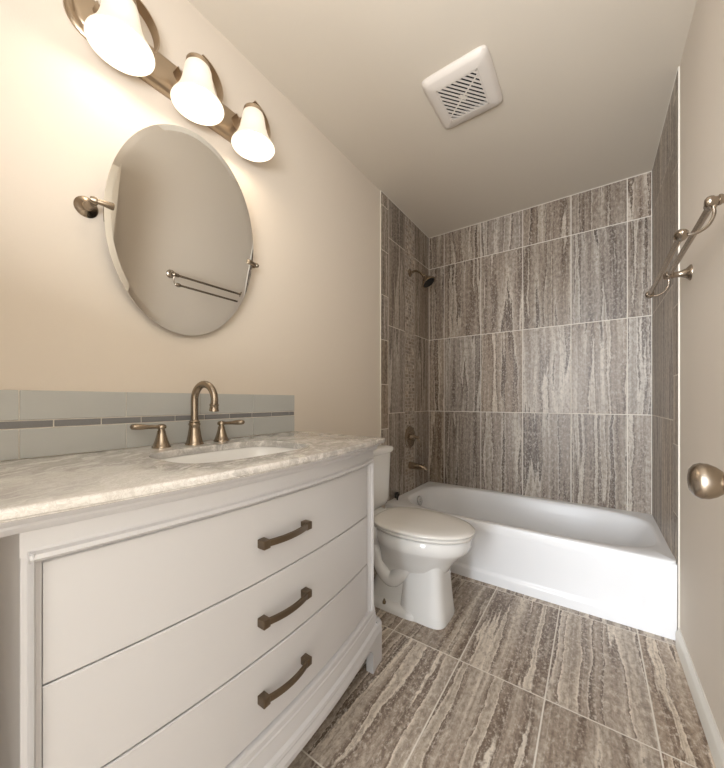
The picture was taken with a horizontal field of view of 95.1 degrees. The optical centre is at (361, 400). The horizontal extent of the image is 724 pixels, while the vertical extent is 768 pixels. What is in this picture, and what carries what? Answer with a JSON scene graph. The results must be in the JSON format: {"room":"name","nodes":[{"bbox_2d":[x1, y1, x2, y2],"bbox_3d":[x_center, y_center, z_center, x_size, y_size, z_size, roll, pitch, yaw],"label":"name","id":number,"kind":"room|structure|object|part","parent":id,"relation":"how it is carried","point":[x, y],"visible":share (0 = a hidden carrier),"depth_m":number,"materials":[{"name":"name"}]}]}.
{"room":"bathroom","nodes":[
{"label":"bathroom","id":0,"kind":"room"},
{"bbox_2d":[0,0,428,507],"bbox_3d":[-0.289,-0.187,1.727,0.104,2.466,2.900,0,0,35],"label":"wall","id":1,"kind":"structure","parent":0,"point":[305,326],"depth_m":1.20,"materials":[{"name":"beige paint"}]},
{"bbox_2d":[0,390,293,460],"bbox_3d":[-0.617,0.059,1.165,0.008,0.172,1.017,0,0,35],"label":"backsplash","id":2,"kind":"structure","parent":1,"relation":"attached to","point":[33,423],"depth_m":0.98,"materials":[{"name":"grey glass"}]},
{"bbox_2d":[73,124,258,334],"bbox_3d":[-0.582,-0.545,1.113,0.131,0.638,0.574,0,0,35],"label":"mirror","id":3,"kind":"object","parent":1,"relation":"attached to","point":[178,229],"visible":1,"depth_m":1.06,"materials":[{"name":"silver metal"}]},
{"bbox_2d":[63,0,274,161],"bbox_3d":[-0.544,-1.072,1.097,0.206,0.231,0.636,0,0,35],"label":"vanity light","id":4,"kind":"object","parent":1,"relation":"attached to","point":[112,28],"visible":1,"depth_m":1.04,"materials":[{"name":"white glass"}]},
{"bbox_3d":[-0.653,-1.019,0.898,0.157,0.126,0.157,0,0,35],"label":"lamp shade","id":5,"kind":"part","parent":4,"relation":"part of","materials":[{"name":"beige glass"}]},
{"bbox_3d":[-0.653,-1.033,0.898,0.048,0.090,0.048,0,0,35],"label":"bulb","id":6,"kind":"part","parent":4,"relation":"part of","materials":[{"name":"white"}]},
{"bbox_3d":[-0.682,-1.106,0.965,0.034,0.164,0.159,0,0,35],"label":"strap arm","id":7,"kind":"part","parent":4,"relation":"part of","materials":[{"name":"silver metal"}]},
{"bbox_3d":[-0.531,-1.019,1.073,0.157,0.126,0.157,0,0,35],"label":"lamp shade","id":8,"kind":"part","parent":4,"relation":"part of","materials":[{"name":"beige glass"}]},
{"bbox_3d":[-0.560,-1.106,1.140,0.034,0.164,0.159,0,0,35],"label":"strap arm","id":9,"kind":"part","parent":4,"relation":"part of","materials":[{"name":"silver metal"}]},
{"bbox_3d":[-0.531,-1.033,1.073,0.048,0.090,0.048,0,0,35],"label":"bulb","id":10,"kind":"part","parent":4,"relation":"part of","materials":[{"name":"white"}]},
{"bbox_3d":[-0.438,-1.106,1.314,0.034,0.164,0.159,0,0,35],"label":"strap arm","id":11,"kind":"part","parent":4,"relation":"part of","materials":[{"name":"silver metal"}]},
{"bbox_3d":[-0.409,-1.019,1.247,0.157,0.126,0.157,0,0,35],"label":"lamp shade","id":12,"kind":"part","parent":4,"relation":"part of","materials":[{"name":"beige glass"}]},
{"bbox_3d":[-0.409,-1.033,1.247,0.048,0.090,0.048,0,0,35],"label":"bulb","id":13,"kind":"part","parent":4,"relation":"part of","materials":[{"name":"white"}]},
{"bbox_2d":[381,191,387,444],"bbox_3d":[0.155,-0.362,2.274,0.004,2.116,0.095,0,0,35],"label":"trim","id":14,"kind":"structure","parent":1,"relation":"attached to","point":[384,199],"depth_m":2.27,"materials":[{"name":"stone"}]},
{"bbox_2d":[405,215,413,492],"bbox_3d":[0.371,-0.337,2.583,0.004,2.166,0.162,0,0,35],"label":"trim","id":15,"kind":"structure","parent":1,"relation":"attached to","point":[409,225],"depth_m":2.58,"materials":[{"name":"tile"}]},
{"bbox_2d":[405,426,421,447],"bbox_3d":[0.407,0.281,2.558,0.084,0.170,0.170,0,0,35],"label":"shower valve","id":16,"kind":"object","parent":15,"relation":"attached to","point":[410,436],"visible":1,"depth_m":2.55,"materials":[{"name":"silver metal"}]},
{"bbox_3d":[0.411,0.281,2.555,0.074,0.052,0.052,0,0,35],"label":"valve stem","id":17,"kind":"part","parent":16,"relation":"part of","materials":[{"name":"silver metal"}]},
{"bbox_2d":[408,269,434,287],"bbox_3d":[0.456,-0.945,2.524,0.206,0.167,0.109,0,0,35],"label":"shower","id":18,"kind":"object","parent":15,"relation":"attached to","point":[428,280],"visible":1,"depth_m":2.50,"materials":[{"name":"silver metal"}]},
{"bbox_2d":[408,462,427,471],"bbox_3d":[0.434,0.504,2.540,0.149,0.060,0.054,0,0,35],"label":"tub spout","id":19,"kind":"object","parent":1,"relation":"attached to","point":[411,465],"visible":1,"depth_m":2.53,"materials":[{"name":"silver metal"}]},
{"bbox_2d":[188,0,696,237],"bbox_3d":[0.385,-1.445,1.317,1.679,0.050,3.000,0,0,35],"label":"ceiling","id":20,"kind":"structure","parent":0,"point":[586,86],"depth_m":1.49,"materials":[{"name":"beige paint"}]},
{"bbox_2d":[422,45,502,128],"bbox_3d":[0.463,-1.405,1.516,0.290,0.030,0.314,0,0,35],"label":"exhaust fan","id":21,"kind":"object","parent":20,"relation":"attached to","point":[468,87],"visible":1,"depth_m":1.48,"materials":[{"name":"beige plastic"}]},
{"bbox_2d":[436,68,488,121],"bbox_3d":[0.463,-1.392,1.516,0.183,0.004,0.199,0,0,35],"label":"grille","id":22,"kind":"object","parent":21,"relation":"attached to","point":[479,72],"depth_m":1.51,"materials":[{"name":"beige plastic"}]},
{"bbox_2d":[287,568,715,767],"bbox_3d":[-0.126,1.071,0.149,2.179,0.050,5.500,0,0,35],"label":"floor","id":23,"kind":"structure","parent":0,"point":[513,679],"depth_m":1.17,"materials":[{"name":"tile"}]},
{"bbox_2d":[0,445,381,767],"bbox_3d":[-0.386,0.607,1.019,0.532,0.879,1.056,0,0,35],"label":"bathroom vanity","id":24,"kind":"object","parent":23,"relation":"on","point":[220,624],"visible":0.93,"depth_m":0.68,"materials":[{"name":"grey paint"}]},
{"bbox_3d":[-0.391,0.182,1.013,0.515,0.028,1.041,0,0,35],"label":"crown moulding","id":25,"kind":"part","parent":24,"relation":"part of","materials":[{"name":"grey paint"}]},
{"bbox_2d":[0,431,384,522],"bbox_3d":[-0.386,0.156,1.009,0.562,0.020,1.062,0,0,35],"label":"countertop","id":26,"kind":"structure","parent":24,"relation":"on","point":[40,486],"depth_m":0.70,"materials":[{"name":"stone"}]},
{"bbox_2d":[130,381,244,448],"bbox_3d":[-0.548,0.039,1.093,0.131,0.214,0.345,0,0,35],"label":"faucet","id":27,"kind":"object","parent":26,"relation":"on","point":[194,437],"visible":1,"depth_m":1.10,"materials":[{"name":"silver metal"}]},
{"bbox_3d":[-0.659,0.078,1.011,0.025,0.019,0.083,0,0,42],"label":"lever","id":28,"kind":"part","parent":27,"relation":"part of","materials":[{"name":"silver metal"}]},
{"bbox_3d":[-0.631,0.109,1.041,0.053,0.074,0.053,0,0,35],"label":"handle","id":29,"kind":"part","parent":27,"relation":"part of","materials":[{"name":"silver metal"}]},
{"bbox_3d":[-0.567,0.104,1.120,0.057,0.084,0.057,0,0,35],"label":"spout","id":30,"kind":"part","parent":27,"relation":"part of","materials":[{"name":"silver metal"}]},
{"bbox_3d":[-0.526,0.000,1.105,0.110,0.136,0.024,0,0,20],"label":"spout","id":31,"kind":"part","parent":27,"relation":"part of","materials":[{"name":"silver metal"}]},
{"bbox_3d":[-0.514,0.109,1.210,0.053,0.074,0.053,0,0,35],"label":"handle","id":32,"kind":"part","parent":27,"relation":"part of","materials":[{"name":"silver metal"}]},
{"bbox_3d":[-0.472,0.078,1.212,0.083,0.019,0.025,0,0,-3],"label":"lever","id":33,"kind":"part","parent":27,"relation":"part of","materials":[{"name":"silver metal"}]},
{"bbox_2d":[160,446,296,462],"bbox_3d":[-0.376,0.242,0.995,0.340,0.151,0.464,0,0,35],"label":"sink","id":34,"kind":"object","parent":26,"relation":"in","point":[238,453],"visible":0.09,"depth_m":1.13,"materials":[{"name":"white ceramic"}]},
{"bbox_3d":[-0.221,0.235,0.895,0.088,0.023,0.975,0,0,34],"label":"bead moulding","id":35,"kind":"part","parent":24,"relation":"part of","materials":[{"name":"grey paint"}]},
{"bbox_3d":[-0.232,0.536,0.889,0.065,0.184,0.918,0,0,35],"label":"drawer","id":36,"kind":"part","parent":24,"relation":"part of","materials":[{"name":"grey paint"}]},
{"bbox_3d":[-0.229,0.345,0.887,0.057,0.193,0.918,0,0,34],"label":"drawer","id":37,"kind":"part","parent":24,"relation":"part of","materials":[{"name":"grey paint"}]},
{"bbox_3d":[-0.229,0.724,0.887,0.057,0.184,0.918,0,0,34],"label":"drawer","id":38,"kind":"part","parent":24,"relation":"part of","materials":[{"name":"grey paint"}]},
{"bbox_3d":[-0.194,0.726,0.862,0.036,0.021,0.167,0,0,35],"label":"drawer pull","id":39,"kind":"part","parent":24,"relation":"part of","materials":[{"name":"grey metal"}]},
{"bbox_3d":[-0.194,0.538,0.862,0.036,0.021,0.167,0,0,35],"label":"drawer pull","id":40,"kind":"part","parent":24,"relation":"part of","materials":[{"name":"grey metal"}]},
{"bbox_3d":[-0.194,0.347,0.862,0.036,0.021,0.167,0,0,35],"label":"drawer pull","id":41,"kind":"part","parent":24,"relation":"part of","materials":[{"name":"grey metal"}]},
{"bbox_3d":[-0.220,0.857,0.900,0.088,0.078,1.008,0,0,34],"label":"moulding","id":42,"kind":"part","parent":24,"relation":"part of","materials":[{"name":"grey paint"}]},
{"bbox_2d":[373,444,474,629],"bbox_3d":[0.221,0.656,1.718,0.713,0.779,0.440,0,0,35],"label":"toilet","id":43,"kind":"object","parent":23,"relation":"on","point":[416,549],"visible":0.84,"depth_m":1.58,"materials":[{"name":"white ceramic"}]},
{"bbox_3d":[0.000,0.462,1.873,0.164,0.312,0.412,0,0,35],"label":"tank","id":44,"kind":"part","parent":43,"relation":"part of","materials":[{"name":"white ceramic"}]},
{"bbox_3d":[0.003,0.286,1.871,0.182,0.038,0.440,0,0,35],"label":"tank lid","id":45,"kind":"part","parent":43,"relation":"part of","materials":[{"name":"white ceramic"}]},
{"bbox_3d":[0.289,0.843,1.671,0.511,0.407,0.346,0,0,35],"label":"bowl","id":46,"kind":"part","parent":43,"relation":"part of","materials":[{"name":"white ceramic"}]},
{"bbox_3d":[0.306,0.606,1.659,0.505,0.023,0.365,0,0,35],"label":"lid","id":47,"kind":"part","parent":43,"relation":"part of","materials":[{"name":"white plastic"}]},
{"bbox_3d":[0.307,0.628,1.658,0.491,0.016,0.357,0,0,35],"label":"seat","id":48,"kind":"part","parent":43,"relation":"part of","materials":[{"name":"white plastic"}]},
{"bbox_2d":[385,482,676,639],"bbox_3d":[0.975,0.873,2.161,1.475,0.347,0.736,0,0,35],"label":"bathtub","id":49,"kind":"object","parent":23,"relation":"on","point":[615,565],"visible":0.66,"depth_m":1.79,"materials":[{"name":"white ceramic"}]},
{"bbox_3d":[0.442,0.761,2.530,0.025,0.072,0.072,0,0,35],"label":"overflow plate","id":50,"kind":"part","parent":49,"relation":"part of","materials":[{"name":"silver metal"}]},
{"bbox_2d":[386,482,675,571],"bbox_3d":[0.975,0.850,2.161,1.475,0.301,0.736,0,0,35],"label":"basin","id":51,"kind":"object","parent":49,"relation":"in","point":[514,532],"depth_m":1.95,"materials":[{"name":"white ceramic"}]},
{"bbox_2d":[429,172,650,513],"bbox_3d":[1.216,-0.187,2.505,1.679,2.466,0.100,0,0,35],"label":"wall","id":52,"kind":"structure","parent":0,"point":[540,316],"depth_m":2.36,"materials":[{"name":"tile"}]},
{"bbox_2d":[380,66,679,628],"bbox_3d":[0.958,-0.187,2.136,1.479,2.466,0.801,0,0,35],"label":"trim","id":53,"kind":"structure","parent":52,"relation":"attached to","point":[678,68],"depth_m":1.41,"materials":[{"name":"beige"}]},
{"bbox_2d":[652,0,723,742],"bbox_3d":[1.002,-0.187,0.825,0.104,2.466,2.900,0,0,35],"label":"wall","id":54,"kind":"structure","parent":0,"point":[702,62],"depth_m":1.18,"materials":[{"name":"beige paint"}]},
{"bbox_2d":[673,72,677,562],"bbox_3d":[1.381,-0.362,1.454,0.004,2.116,0.105,0,0,35],"label":"trim","id":55,"kind":"structure","parent":54,"relation":"attached to","point":[675,88],"depth_m":1.46,"materials":[{"name":"stone"}]},
{"bbox_2d":[645,193,723,298],"bbox_3d":[1.013,-0.458,1.041,0.133,0.108,0.641,0,0,35],"label":"towel rack","id":56,"kind":"object","parent":54,"relation":"attached to","point":[711,202],"visible":1,"depth_m":0.95,"materials":[{"name":"silver metal"}]},
{"bbox_3d":[1.162,-0.443,1.292,0.062,0.065,0.008,0,0,35],"label":"curved arm","id":57,"kind":"part","parent":56,"relation":"part of","materials":[{"name":"silver metal"}]},
{"bbox_3d":[1.202,-0.483,1.264,0.078,0.058,0.058,0,0,35],"label":"wall post","id":58,"kind":"part","parent":56,"relation":"part of","materials":[{"name":"silver metal"}]},
{"bbox_3d":[0.828,-0.443,0.815,0.062,0.065,0.008,0,0,35],"label":"curved arm","id":59,"kind":"part","parent":56,"relation":"part of","materials":[{"name":"silver metal"}]},
{"bbox_3d":[0.869,-0.483,0.786,0.078,0.058,0.058,0,0,35],"label":"wall post","id":60,"kind":"part","parent":56,"relation":"part of","materials":[{"name":"silver metal"}]},
{"bbox_2d":[675,628,723,767],"bbox_3d":[0.763,1.005,0.578,0.014,0.082,2.021,0,0,35],"label":"baseboard","id":61,"kind":"structure","parent":54,"relation":"attached to","point":[715,742],"depth_m":1.08,"materials":[{"name":"white paint"}]},
{"bbox_3d":[-0.445,-0.187,0.128,1.479,2.466,0.100,0,0,35],"label":"wall","id":62,"kind":"structure","parent":0,"visible":0},
{"bbox_2d":[687,463,723,498],"bbox_3d":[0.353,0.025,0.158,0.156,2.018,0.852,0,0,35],"label":"door knob","id":63,"kind":"object","parent":62,"relation":"in","point":[704,481],"depth_m":0.49,"materials":[{"name":"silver metal"}]}
]}

